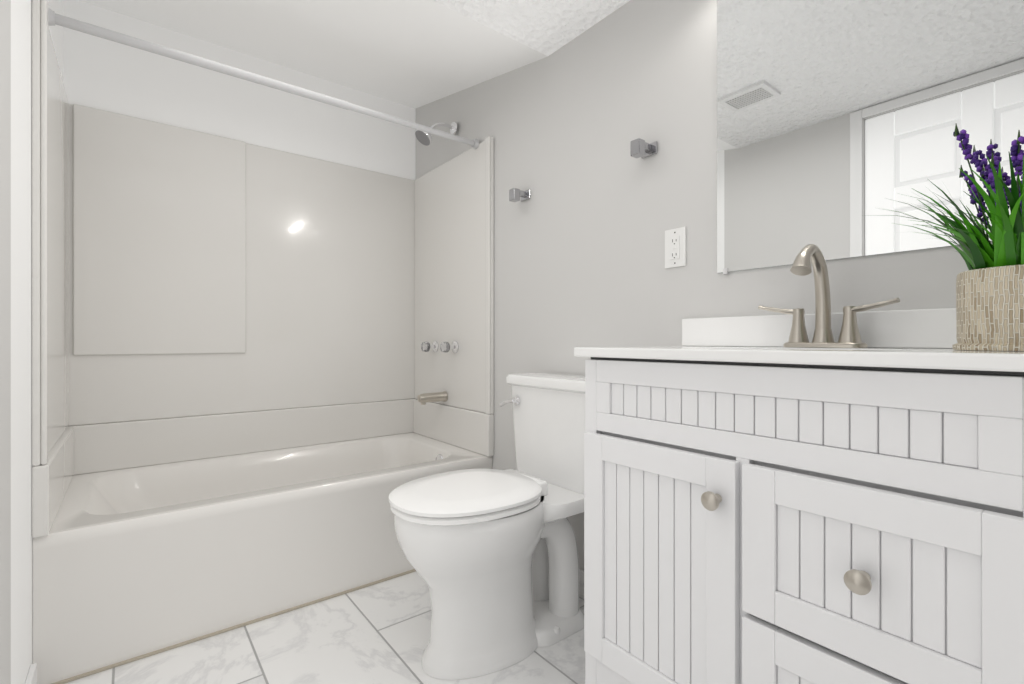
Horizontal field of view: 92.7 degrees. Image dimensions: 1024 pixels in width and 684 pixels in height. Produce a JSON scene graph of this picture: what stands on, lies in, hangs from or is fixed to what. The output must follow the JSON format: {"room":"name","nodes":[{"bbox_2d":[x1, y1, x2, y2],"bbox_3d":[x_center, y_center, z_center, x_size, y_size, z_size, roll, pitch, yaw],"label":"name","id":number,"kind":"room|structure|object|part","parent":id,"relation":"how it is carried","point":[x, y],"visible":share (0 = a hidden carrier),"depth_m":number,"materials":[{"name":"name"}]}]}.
{"room":"bathroom","nodes":[
{"label":"bathroom","id":0,"kind":"room"},
{"bbox_2d":[0,0,62,683],"bbox_3d":[-0.854,-0.295,0.678,0.100,2.450,3.000,0,0,-38],"label":"wall","id":1,"kind":"structure","parent":0,"point":[16,602],"depth_m":1.12,"materials":[{"name":"white paint"}]},
{"bbox_2d":[25,663,36,683],"bbox_3d":[-0.974,0.885,0.923,0.012,0.089,0.885,0,0,-38],"label":"baseboard","id":2,"kind":"structure","parent":1,"relation":"attached to","point":[31,678],"depth_m":1.21,"materials":[{"name":"white paint"}]},
{"bbox_2d":[63,0,415,179],"bbox_3d":[-1.218,-0.295,2.361,1.600,2.450,0.100,0,0,-38],"label":"wall","id":3,"kind":"structure","parent":0,"point":[108,75],"depth_m":2.23,"materials":[{"name":"white paint"}]},
{"bbox_2d":[64,571,584,683],"bbox_3d":[-0.224,0.980,1.170,1.700,0.100,3.200,0,0,-38],"label":"floor","id":4,"kind":"structure","parent":0,"point":[378,633],"depth_m":1.45,"materials":[{"name":"tile"}]},
{"bbox_2d":[32,0,493,683],"bbox_3d":[-0.908,0.005,2.046,1.498,1.849,0.775,0,0,-38],"label":"tub","id":5,"kind":"object","parent":4,"relation":"on","point":[236,372],"visible":0.96,"depth_m":2.06,"materials":[{"name":"white plastic"}]},
{"bbox_2d":[421,341,438,351],"bbox_3d":[-0.437,0.030,2.565,0.081,0.061,0.062,0,0,-38],"label":"tub valve","id":6,"kind":"object","parent":5,"relation":"attached to","point":[427,346],"visible":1,"depth_m":2.55,"materials":[{"name":"silver metal"}]},
{"bbox_2d":[417,391,447,404],"bbox_3d":[-0.404,0.288,2.464,0.152,0.059,0.054,0,0,-38],"label":"tub spout","id":7,"kind":"object","parent":5,"relation":"attached to","point":[424,398],"visible":1,"depth_m":2.44,"materials":[{"name":"silver metal"}]},
{"bbox_2d":[440,341,458,352],"bbox_3d":[-0.314,0.030,2.407,0.081,0.061,0.062,0,0,-38],"label":"tub valve","id":8,"kind":"object","parent":5,"relation":"attached to","point":[445,347],"visible":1,"depth_m":2.39,"materials":[{"name":"silver metal"}]},
{"bbox_2d":[389,373,584,679],"bbox_3d":[-0.029,0.527,1.538,0.724,0.805,0.448,0,0,-38],"label":"toilet","id":9,"kind":"object","parent":4,"relation":"on","point":[491,556],"visible":0.98,"depth_m":1.42,"materials":[{"name":"white ceramic"}]},
{"bbox_2d":[574,308,1023,683],"bbox_3d":[0.560,0.432,0.984,0.490,0.994,0.784,0,0,-38],"label":"bathroom vanity","id":10,"kind":"object","parent":4,"relation":"on","point":[762,505],"visible":1,"depth_m":0.79,"materials":[{"name":"white paint"}]},
{"bbox_2d":[758,244,899,347],"bbox_3d":[0.650,-0.097,1.054,0.161,0.223,0.277,0,0,-38],"label":"faucet","id":11,"kind":"object","parent":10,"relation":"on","point":[805,258],"visible":1,"depth_m":1.07,"materials":[{"name":"silver metal"}]},
{"bbox_2d":[681,308,1023,349],"bbox_3d":[0.746,-0.025,1.129,0.020,0.080,0.784,0,0,-38],"label":"backsplash","id":12,"kind":"structure","parent":10,"relation":"on","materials":[{"name":"white stone"}]},
{"bbox_2d":[862,123,1023,350],"bbox_3d":[0.770,-0.165,0.740,0.431,0.358,0.372,0,0,-38],"label":"potted plant","id":13,"kind":"object","parent":10,"relation":"on","point":[990,299],"visible":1,"depth_m":0.74,"materials":[{"name":"plant"}]},
{"bbox_2d":[80,0,629,108],"bbox_3d":[-0.224,-1.280,1.170,1.500,0.320,3.000,0,0,-38],"label":"ceiling","id":14,"kind":"structure","parent":0,"point":[415,54],"depth_m":1.92,"materials":[{"name":"white paint"}]},
{"bbox_2d":[416,0,1023,569],"bbox_3d":[0.403,-0.295,1.660,0.109,2.450,3.200,0,0,-38],"label":"wall","id":15,"kind":"structure","parent":0,"point":[580,248],"depth_m":1.34,"materials":[{"name":"white paint"}]},
{"bbox_2d":[48,8,478,148],"bbox_3d":[-0.744,-0.922,1.836,1.462,0.048,0.048,0,0,-38],"label":"shower rod","id":16,"kind":"object","parent":15,"relation":"attached to","point":[54,18],"visible":1,"depth_m":1.66,"materials":[{"name":"white metal"}]},
{"bbox_2d":[415,122,456,145],"bbox_3d":[-0.373,-1.022,2.380,0.207,0.151,0.090,0,0,-38],"label":"shower head","id":17,"kind":"object","parent":15,"relation":"attached to","point":[423,138],"visible":0.88,"depth_m":2.36},
{"bbox_2d":[509,188,529,201],"bbox_3d":[0.028,-0.596,2.002,0.077,0.052,0.060,0,0,-38],"label":"towel hook","id":18,"kind":"object","parent":15,"relation":"attached to","point":[515,194],"visible":1,"depth_m":1.98,"materials":[{"name":"silver metal"}]},
{"bbox_2d":[579,568,583,598],"bbox_3d":[0.217,0.880,1.815,0.010,0.099,0.967,0,0,-38],"label":"baseboard","id":19,"kind":"structure","parent":15,"relation":"attached to","point":[581,583],"depth_m":1.76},
{"bbox_2d":[630,138,657,157],"bbox_3d":[0.406,-0.596,1.519,0.077,0.052,0.060,0,0,-38],"label":"towel hook","id":20,"kind":"object","parent":15,"relation":"attached to","point":[641,148],"visible":1,"depth_m":1.50,"materials":[{"name":"silver metal"}]},
{"bbox_2d":[665,227,685,267],"bbox_3d":[0.490,-0.280,1.466,0.008,0.115,0.070,0,0,-38],"label":"outlet","id":21,"kind":"object","parent":15,"relation":"attached to","point":[675,247],"visible":1,"depth_m":1.46,"materials":[{"name":"white plastic"}]},
{"bbox_3d":[0.763,-0.573,1.117,0.008,0.778,0.620,0,0,-38],"label":"mirror","id":22,"kind":"part","parent":15,"relation":"part of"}
]}

